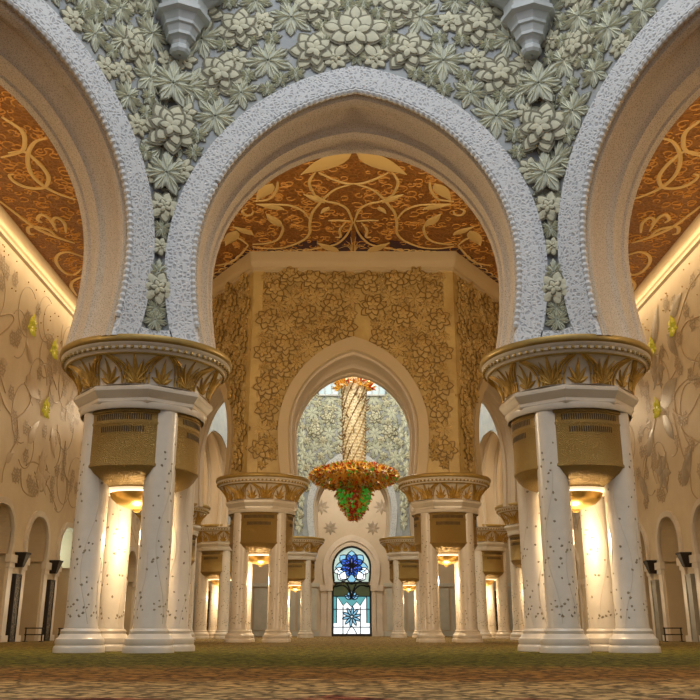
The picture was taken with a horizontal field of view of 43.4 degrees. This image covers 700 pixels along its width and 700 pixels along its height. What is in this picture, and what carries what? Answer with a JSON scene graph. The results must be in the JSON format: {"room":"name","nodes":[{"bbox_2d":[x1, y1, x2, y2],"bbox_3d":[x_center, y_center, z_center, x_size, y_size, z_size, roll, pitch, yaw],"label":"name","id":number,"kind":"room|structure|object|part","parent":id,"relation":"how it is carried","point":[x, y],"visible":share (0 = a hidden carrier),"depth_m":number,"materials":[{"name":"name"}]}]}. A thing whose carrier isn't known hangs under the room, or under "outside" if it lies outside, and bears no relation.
{"room":"mosque","nodes":[
{"label":"mosque","id":0,"kind":"room"},
{"bbox_2d":[0,205,140,641],"bbox_3d":[-10.280,4.217,31.616,1.040,11.800,46.500,0,-18,0],"label":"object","id":1,"kind":"structure","parent":0,"point":[41,425],"depth_m":27.85,"materials":[{"name":"paint"}]},
{"bbox_2d":[15,552,30,566],"bbox_3d":[-9.720,6.222,26.094,0.360,0.420,0.400,0,-18,0],"label":"wall sconce","id":2,"kind":"object","parent":1,"relation":"attached to","point":[23,557],"visible":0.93,"depth_m":25.97,"materials":[{"name":"brown metal"}]},
{"bbox_3d":[-9.840,-0.780,33.211,0.120,0.390,46.500,0,-18,0],"label":"cornice","id":3,"kind":"part","parent":1,"relation":"part of","materials":[{"name":"paint"}]},
{"bbox_2d":[49,560,62,573],"bbox_3d":[-9.720,7.165,29.047,0.360,0.420,0.400,0,-18,0],"label":"wall sconce","id":4,"kind":"object","parent":1,"relation":"attached to","point":[56,564],"visible":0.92,"depth_m":28.92,"materials":[{"name":"brown metal"}]},
{"bbox_2d":[0,497,137,581],"bbox_3d":[-9.870,6.813,30.787,0.120,1.510,45.580,0,-18,0],"label":"arch","id":5,"kind":"object","parent":1,"relation":"attached to","point":[21,516],"depth_m":27.97,"materials":[{"name":"white stone"}]},
{"bbox_2d":[0,0,196,344],"bbox_3d":[-5.472,-5.464,13.298,1.393,9.900,7.360,-14,-23,38],"label":"arch","id":6,"kind":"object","parent":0,"point":[99,78],"depth_m":14.26,"materials":[{"name":"grey stone"}]},
{"bbox_3d":[-5.212,-3.215,12.351,0.110,4.436,5.423,-14,-23,38],"label":"rope molding","id":7,"kind":"part","parent":6,"relation":"part of","materials":[{"name":"grey stone"}]},
{"bbox_2d":[155,0,222,59],"bbox_3d":[-2.980,-6.256,15.749,1.755,2.300,1.755,-6,-19,19],"label":"corbel","id":8,"kind":"object","parent":6,"relation":"attached to","point":[182,22],"visible":0.95,"depth_m":15.32,"materials":[{"name":"grey stone"}]},
{"bbox_2d":[200,402,230,527],"bbox_3d":[-6.169,2.545,36.735,1.440,9.100,7.979,-2,-18,7],"label":"arch","id":9,"kind":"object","parent":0,"point":[214,460],"depth_m":37.76,"materials":[{"name":"paint"}]},
{"bbox_2d":[194,252,253,506],"bbox_3d":[-4.700,0.588,30.606,1.440,9.100,7.883,11,-21,-31],"label":"arch","id":10,"kind":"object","parent":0,"point":[233,289],"depth_m":28.12,"materials":[{"name":"paint"}]},
{"bbox_3d":[-5.211,-1.819,31.023,0.220,0.640,7.883,11,-21,-31],"label":"cornice","id":11,"kind":"part","parent":10,"relation":"part of","materials":[{"name":"beige paint"}]},
{"bbox_2d":[213,410,305,535],"bbox_3d":[-4.129,4.349,42.385,1.673,9.100,6.817,-10,-20,29],"label":"arch","id":12,"kind":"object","parent":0,"point":[298,524],"depth_m":43.55,"materials":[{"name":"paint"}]},
{"bbox_2d":[0,636,699,699],"bbox_3d":[0.100,7.738,23.248,28.000,0.001,67.000,0,-18,0],"label":"floor","id":13,"kind":"structure","parent":0,"point":[318,667],"depth_m":6.68,"materials":[{"name":"carpet"}]},
{"bbox_2d":[5,574,21,641],"bbox_3d":[-9.820,7.518,25.680,0.140,1.900,0.460,0,-18,0],"label":"panel","id":14,"kind":"object","parent":13,"relation":"on","point":[15,590],"visible":0.93,"depth_m":25.62,"materials":[{"name":"brown metal"}]},
{"bbox_3d":[-9.820,7.513,25.682,0.100,1.790,0.380,0,-18,0],"label":"panel","id":15,"kind":"part","parent":14,"relation":"part of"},
{"bbox_2d":[22,627,43,641],"bbox_3d":[-9.250,8.323,25.738,0.560,0.400,0.200,0,-18,0],"label":"barrier","id":16,"kind":"object","parent":13,"relation":"on","point":[26,628],"visible":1,"depth_m":25.72,"materials":[{"name":"brown metal"}]},
{"bbox_2d":[42,580,55,640],"bbox_3d":[-9.820,8.461,28.633,0.140,1.900,0.460,0,-18,0],"label":"panel","id":17,"kind":"object","parent":13,"relation":"on","point":[50,588],"visible":0.93,"depth_m":28.56,"materials":[{"name":"brown metal"}]},
{"bbox_3d":[-9.820,8.456,28.635,0.100,1.790,0.380,0,-18,0],"label":"panel","id":18,"kind":"part","parent":17,"relation":"part of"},
{"bbox_2d":[52,334,231,652],"bbox_3d":[-3.390,2.367,14.046,2.814,4.635,2.814,13,-22,-36],"label":"pier","id":19,"kind":"object","parent":13,"relation":"on","point":[142,401],"visible":1,"depth_m":13.54,"materials":[{"name":"white stone"}]},
{"bbox_2d":[110,491,142,512],"bbox_3d":[-3.390,2.412,14.031,0.965,0.360,0.965,13,-22,-36],"label":"lamp","id":20,"kind":"object","parent":19,"relation":"on","point":[125,500],"depth_m":13.76,"materials":[{"name":"brown metal"}]},
{"bbox_3d":[-3.390,0.974,14.490,2.068,0.320,2.068,13,-22,-36],"label":"neck molding","id":21,"kind":"part","parent":19,"relation":"part of","materials":[{"name":"white stone"}]},
{"bbox_2d":[134,503,210,639],"bbox_3d":[-6.500,7.903,31.383,2.814,4.635,2.814,7,-19,-21],"label":"pier","id":22,"kind":"object","parent":13,"relation":"on","point":[200,513],"visible":0.15,"depth_m":31.44,"materials":[{"name":"white stone"}]},
{"bbox_3d":[-6.500,6.510,31.828,2.068,0.320,2.068,7,-19,-21],"label":"neck molding","id":23,"kind":"part","parent":22,"relation":"part of","materials":[{"name":"white stone"}]},
{"bbox_2d":[194,524,232,638],"bbox_3d":[-5.600,10.002,37.956,2.814,4.635,2.814,7,-19,-21],"label":"pier","id":24,"kind":"object","parent":13,"relation":"on","point":[215,552],"visible":0.64,"depth_m":37.38,"materials":[{"name":"white stone"}]},
{"bbox_3d":[-5.600,8.609,38.401,2.068,0.320,2.068,7,-19,-21],"label":"neck molding","id":25,"kind":"part","parent":24,"relation":"part of","materials":[{"name":"white stone"}]},
{"bbox_2d":[210,580,218,585],"bbox_3d":[-5.600,10.047,37.942,0.965,0.360,0.965,7,-19,-21],"label":"lamp","id":26,"kind":"object","parent":24,"relation":"on","point":[214,582],"depth_m":37.67,"materials":[{"name":"yellow metal"}]},
{"bbox_2d":[216,472,309,641],"bbox_3d":[-2.620,6.124,25.810,2.814,4.635,2.814,17,-24,-42],"label":"pier","id":27,"kind":"object","parent":13,"relation":"on","point":[262,506],"visible":1,"depth_m":25.26,"materials":[{"name":"white stone"}]},
{"bbox_2d":[249,556,268,566],"bbox_3d":[-2.620,6.169,25.796,0.965,0.360,0.965,17,-24,-42],"label":"lamp","id":28,"kind":"object","parent":27,"relation":"on","point":[260,561],"depth_m":25.51,"materials":[{"name":"brown metal"}]},
{"bbox_3d":[-2.620,4.731,26.255,2.068,0.320,2.068,17,-24,-42],"label":"neck molding","id":29,"kind":"part","parent":27,"relation":"part of","materials":[{"name":"white stone"}]},
{"bbox_2d":[287,536,324,637],"bbox_3d":[-2.650,11.523,42.719,2.814,4.635,2.814,17,-24,-42],"label":"pier","id":30,"kind":"object","parent":13,"relation":"on","point":[302,555],"visible":0.6,"depth_m":42.17,"materials":[{"name":"white stone"}]},
{"bbox_2d":[289,586,300,591],"bbox_3d":[-2.650,11.568,42.705,0.965,0.360,0.965,17,-24,-42],"label":"lamp","id":31,"kind":"object","parent":30,"relation":"on","point":[293,588],"depth_m":42.42,"materials":[{"name":"yellow metal"}]},
{"bbox_3d":[-2.650,10.130,43.164,2.068,0.320,2.068,17,-24,-42],"label":"neck molding","id":32,"kind":"part","parent":30,"relation":"part of","materials":[{"name":"white stone"}]},
{"bbox_2d":[379,536,419,637],"bbox_3d":[2.850,11.523,42.719,2.814,4.635,2.814,17,-24,-42],"label":"pier","id":33,"kind":"object","parent":13,"relation":"on","point":[403,557],"visible":0.7,"depth_m":42.16,"materials":[{"name":"white stone"}]},
{"bbox_3d":[2.850,10.130,43.164,2.068,0.320,2.068,17,-24,-42],"label":"neck molding","id":34,"kind":"part","parent":33,"relation":"part of","materials":[{"name":"white stone"}]},
{"bbox_2d":[403,586,414,591],"bbox_3d":[2.850,11.568,42.705,0.965,0.360,0.965,17,-24,-42],"label":"lamp","id":35,"kind":"object","parent":33,"relation":"on","point":[407,588],"depth_m":42.42,"materials":[{"name":"brown metal"}]},
{"bbox_2d":[397,472,490,641],"bbox_3d":[2.820,6.124,25.810,2.814,4.635,2.814,17,-24,-42],"label":"pier","id":36,"kind":"object","parent":13,"relation":"on","point":[444,506],"visible":0.99,"depth_m":25.27,"materials":[{"name":"white stone"}]},
{"bbox_3d":[2.820,4.731,26.255,2.068,0.320,2.068,17,-24,-42],"label":"neck molding","id":37,"kind":"part","parent":36,"relation":"part of","materials":[{"name":"white stone"}]},
{"bbox_2d":[438,556,457,566],"bbox_3d":[2.820,6.169,25.796,0.965,0.360,0.965,17,-24,-42],"label":"lamp","id":38,"kind":"object","parent":36,"relation":"on","point":[444,560],"depth_m":25.51,"materials":[{"name":"brown metal"}]},
{"bbox_2d":[474,524,511,638],"bbox_3d":[5.800,10.002,37.956,2.814,4.635,2.814,-7,-19,21],"label":"pier","id":39,"kind":"object","parent":13,"relation":"on","point":[490,552],"visible":0.63,"depth_m":37.38,"materials":[{"name":"white stone"}]},
{"bbox_2d":[486,580,494,585],"bbox_3d":[5.800,10.047,37.942,0.965,0.360,0.965,-7,-19,21],"label":"lamp","id":40,"kind":"object","parent":39,"relation":"on","point":[488,582],"depth_m":37.67,"materials":[{"name":"brown metal"}]},
{"bbox_3d":[5.800,8.609,38.401,2.068,0.320,2.068,-7,-19,21],"label":"neck molding","id":41,"kind":"part","parent":39,"relation":"part of","materials":[{"name":"white stone"}]},
{"bbox_2d":[495,502,524,639],"bbox_3d":[6.700,7.903,31.383,2.814,4.635,2.814,-7,-19,21],"label":"pier","id":42,"kind":"object","parent":13,"relation":"on","point":[509,515],"visible":0.21,"depth_m":31.25,"materials":[{"name":"white stone"}]},
{"bbox_3d":[6.700,6.510,31.828,2.068,0.320,2.068,-7,-19,21],"label":"neck molding","id":43,"kind":"part","parent":42,"relation":"part of","materials":[{"name":"white stone"}]},
{"bbox_2d":[480,334,660,652],"bbox_3d":[3.590,2.367,14.046,2.814,4.635,2.814,-13,-22,36],"label":"pier","id":44,"kind":"object","parent":13,"relation":"on","point":[569,401],"visible":1,"depth_m":13.54,"materials":[{"name":"white stone"}]},
{"bbox_3d":[3.590,0.974,14.490,2.068,0.320,2.068,-13,-22,36],"label":"neck molding","id":45,"kind":"part","parent":44,"relation":"part of","materials":[{"name":"white stone"}]},
{"bbox_2d":[570,491,602,512],"bbox_3d":[3.590,2.412,14.031,0.965,0.360,0.965,-13,-22,36],"label":"lamp","id":46,"kind":"object","parent":44,"relation":"on","point":[585,500],"depth_m":13.75,"materials":[{"name":"brown metal"}]},
{"bbox_2d":[650,580,663,640],"bbox_3d":[10.020,8.461,28.633,0.140,1.900,0.460,0,-18,0],"label":"panel","id":47,"kind":"object","parent":13,"relation":"on","point":[655,587],"visible":0.84,"depth_m":28.56,"materials":[{"name":"grey stone"}]},
{"bbox_3d":[10.020,8.456,28.635,0.100,1.790,0.380,0,-18,0],"label":"panel","id":48,"kind":"part","parent":47,"relation":"part of","materials":[{"name":"grey stone"}]},
{"bbox_2d":[663,627,684,641],"bbox_3d":[9.450,8.323,25.738,0.560,0.400,0.200,0,-18,0],"label":"barrier","id":49,"kind":"object","parent":13,"relation":"on","point":[664,628],"visible":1,"depth_m":25.72,"materials":[{"name":"brown metal"}]},
{"bbox_2d":[684,574,699,641],"bbox_3d":[10.020,7.518,25.680,0.140,1.900,0.460,0,-18,0],"label":"panel","id":50,"kind":"object","parent":13,"relation":"on","point":[693,609],"visible":0.98,"depth_m":25.61,"materials":[{"name":"grey stone"}]},
{"bbox_3d":[10.020,7.513,25.682,0.100,1.790,0.380,0,-18,0],"label":"panel","id":51,"kind":"part","parent":50,"relation":"part of","materials":[{"name":"grey stone"}]},
{"bbox_2d":[0,85,699,298],"bbox_3d":[0.100,-1.939,32.112,20.000,0.369,50.000,0,-18,0],"label":"ceiling","id":52,"kind":"structure","parent":0,"point":[353,201],"depth_m":25.13,"materials":[{"name":"brown paint"}]},
{"bbox_2d":[303,381,400,536],"bbox_3d":[0.100,5.075,44.658,6.180,9.100,1.430,0,-18,0],"label":"arch","id":53,"kind":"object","parent":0,"point":[322,423],"depth_m":44.23,"materials":[{"name":"grey stone"}]},
{"bbox_2d":[318,382,338,395],"bbox_3d":[-1.100,1.869,44.983,1.091,0.998,0.120,0,-18,0],"label":"window","id":54,"kind":"structure","parent":53,"relation":"in","point":[327,391],"depth_m":44.93,"materials":[{"name":"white glass"}]},
{"bbox_2d":[367,383,385,395],"bbox_3d":[1.300,1.869,44.983,1.091,0.998,0.120,0,-18,0],"label":"window","id":55,"kind":"structure","parent":53,"relation":"in","point":[380,391],"depth_m":44.93,"materials":[{"name":"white glass"}]},
{"bbox_2d":[192,468,512,635],"bbox_3d":[0.100,11.453,54.278,21.800,11.800,0.820,0,-18,0],"label":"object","id":56,"kind":"structure","parent":0,"point":[338,533],"depth_m":53.11,"materials":[{"name":"beige stone"}]},
{"bbox_2d":[194,589,209,630],"bbox_3d":[-8.650,15.682,52.597,1.240,2.720,0.110,0,-18,0],"label":"door","id":57,"kind":"structure","parent":56,"relation":"in","point":[196,589],"depth_m":52.62,"materials":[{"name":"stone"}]},
{"bbox_2d":[331,546,371,635],"bbox_3d":[0.100,14.447,53.296,2.600,5.500,0.330,0,-18,0],"label":"window","id":58,"kind":"structure","parent":56,"relation":"in","point":[351,566],"depth_m":53.25,"materials":[{"name":"stained glass in blue"},{"name":"white and teal"},{"name":"dark lead"}]},
{"label":"blue pane","id":59,"kind":"part","parent":58,"relation":"part of","materials":[{"name":"blue glass"}]},
{"bbox_3d":[0.100,16.819,52.507,2.520,0.500,0.270,0,-18,0],"label":"sill","id":60,"kind":"part","parent":58,"relation":"part of","materials":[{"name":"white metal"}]},
{"bbox_3d":[0.100,13.645,53.620,2.115,0.777,0.001,0,-18,0],"label":"white pane","id":61,"kind":"part","parent":58,"relation":"part of","materials":[{"name":"white glass"}]},
{"label":"sky pane","id":62,"kind":"part","parent":58,"relation":"part of","materials":[{"name":"blue glass"}]},
{"bbox_3d":[0.100,14.488,53.361,2.260,0.860,0.001,0,-18,0],"label":"olive pane","id":63,"kind":"part","parent":58,"relation":"part of","materials":[{"name":"green glass"}]},
{"bbox_3d":[0.100,15.636,52.995,2.240,1.550,0.001,0,-18,0],"label":"teal pane","id":64,"kind":"part","parent":58,"relation":"part of","materials":[{"name":"glass"}]},
{"bbox_3d":[0.100,15.939,52.909,2.260,2.180,0.001,0,-18,0],"label":"pane","id":65,"kind":"part","parent":58,"relation":"part of","materials":[{"name":"white glass"}]},
{"bbox_3d":[0.100,15.598,52.997,1.176,2.076,0.001,0,-18,0],"label":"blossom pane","id":66,"kind":"part","parent":58,"relation":"part of","materials":[{"name":"glass"}]},
{"bbox_2d":[494,589,497,630],"bbox_3d":[8.850,15.682,52.597,1.240,2.720,0.110,0,-18,0],"label":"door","id":67,"kind":"structure","parent":56,"relation":"in","point":[494,589],"depth_m":52.63,"materials":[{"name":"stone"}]},
{"bbox_2d":[245,251,460,475],"bbox_3d":[0.100,-0.311,27.792,6.549,9.100,1.440,0,-18,0],"label":"arch","id":68,"kind":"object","parent":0,"point":[385,319],"depth_m":27.31,"materials":[{"name":"paint"}]},
{"bbox_3d":[0.100,-2.802,27.947,6.549,0.640,0.220,0,-18,0],"label":"cornice","id":69,"kind":"part","parent":68,"relation":"part of","materials":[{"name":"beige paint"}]},
{"bbox_2d":[153,0,558,348],"bbox_3d":[0.100,-4.640,15.879,7.300,9.900,1.170,0,-18,0],"label":"arch","id":70,"kind":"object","parent":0,"point":[280,86],"depth_m":15.41,"materials":[{"name":"grey stone"}]},
{"bbox_2d":[319,2,391,59],"bbox_3d":[0.100,-5.713,15.691,1.314,1.250,0.158,0,-18,0],"label":"flower","id":71,"kind":"object","parent":70,"relation":"on","point":[347,30],"depth_m":15.68,"materials":[{"name":"white stone"}]},
{"bbox_3d":[0.100,-2.461,14.711,5.415,4.436,0.110,0,-18,0],"label":"rope molding","id":72,"kind":"part","parent":70,"relation":"part of","materials":[{"name":"grey stone"}]},
{"bbox_2d":[398,404,489,535],"bbox_3d":[4.363,4.356,42.407,1.592,9.100,6.754,10,-20,-29],"label":"arch","id":73,"kind":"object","parent":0,"point":[407,521],"depth_m":43.42,"materials":[{"name":"paint"}]},
{"bbox_2d":[452,251,517,506],"bbox_3d":[4.900,0.588,30.606,1.440,9.100,7.883,-11,-21,31],"label":"arch","id":74,"kind":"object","parent":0,"point":[475,294],"depth_m":28.37,"materials":[{"name":"paint"}]},
{"bbox_3d":[5.411,-1.819,31.023,0.220,0.640,7.883,-11,-21,31],"label":"cornice","id":75,"kind":"part","parent":74,"relation":"part of","materials":[{"name":"beige paint"}]},
{"bbox_2d":[476,403,504,527],"bbox_3d":[6.369,2.543,36.729,1.440,9.100,7.914,2,-18,-7],"label":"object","id":76,"kind":"structure","parent":0,"point":[490,450],"depth_m":37.78,"materials":[{"name":"paint"}]},
{"bbox_2d":[517,0,699,344],"bbox_3d":[5.665,-5.466,13.293,1.409,9.900,7.360,14,-23,-38],"label":"arch","id":77,"kind":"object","parent":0,"point":[611,78],"depth_m":14.28,"materials":[{"name":"grey stone"}]},
{"bbox_2d":[488,0,555,59],"bbox_3d":[3.180,-6.256,15.749,1.755,2.300,1.755,6,-19,-19],"label":"corbel","id":78,"kind":"object","parent":77,"relation":"attached to","point":[528,21],"visible":0.94,"depth_m":15.32,"materials":[{"name":"grey stone"}]},
{"bbox_3d":[5.412,-3.215,12.351,0.110,4.436,5.423,14,-23,-38],"label":"rope molding","id":79,"kind":"part","parent":77,"relation":"part of","materials":[{"name":"grey stone"}]},
{"bbox_2d":[572,213,699,641],"bbox_3d":[10.480,4.217,31.616,1.040,11.800,46.500,0,-18,0],"label":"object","id":80,"kind":"structure","parent":0,"point":[664,425],"depth_m":27.91,"materials":[{"name":"paint"}]},
{"bbox_2d":[574,498,699,579],"bbox_3d":[10.070,6.813,30.787,0.120,1.510,45.580,0,-18,0],"label":"arch","id":81,"kind":"object","parent":80,"relation":"attached to","point":[685,516],"depth_m":27.99,"materials":[{"name":"white stone"}]},
{"bbox_2d":[643,560,656,573],"bbox_3d":[9.920,7.165,29.047,0.360,0.420,0.400,0,-18,0],"label":"capital","id":82,"kind":"object","parent":80,"relation":"attached to","point":[649,564],"visible":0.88,"depth_m":28.92,"materials":[{"name":"brown metal"}]},
{"bbox_3d":[10.040,-0.780,33.211,0.120,0.390,46.500,0,-18,0],"label":"cornice","id":83,"kind":"part","parent":80,"relation":"part of","materials":[{"name":"stone"}]},
{"bbox_2d":[675,552,691,566],"bbox_3d":[9.920,6.222,26.094,0.360,0.420,0.400,0,-18,0],"label":"capital","id":84,"kind":"object","parent":80,"relation":"attached to","point":[683,557],"visible":0.93,"depth_m":25.97,"materials":[{"name":"brown metal"}]},
{"bbox_3d":[0.100,-5.695,38.874,18.400,8.100,18.400,0,-18,0],"label":"ceiling","id":85,"kind":"structure","parent":0,"visible":0},
{"bbox_2d":[308,377,400,522],"bbox_3d":[0.176,-1.343,37.586,3.785,17.215,3.784,0,-18,0],"label":"chandelier","id":86,"kind":"object","parent":85,"relation":"hanging from","point":[354,479],"visible":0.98,"depth_m":35.06,"materials":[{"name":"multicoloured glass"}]},
{"bbox_3d":[0.170,3.052,36.186,0.960,3.800,0.960,0,-18,0],"label":"stem","id":87,"kind":"part","parent":86,"relation":"part of","materials":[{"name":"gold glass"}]},
{"bbox_3d":[0.167,3.057,36.181,1.372,2.729,1.404,0,-18,0],"label":"stem","id":88,"kind":"part","parent":86,"relation":"part of","materials":[{"name":"gold metal"}]},
{"bbox_3d":[0.170,5.148,35.517,3.385,0.920,3.385,0,-18,0],"label":"lamp shade","id":89,"kind":"part","parent":86,"relation":"part of","materials":[{"name":"orange glass"}]}
]}

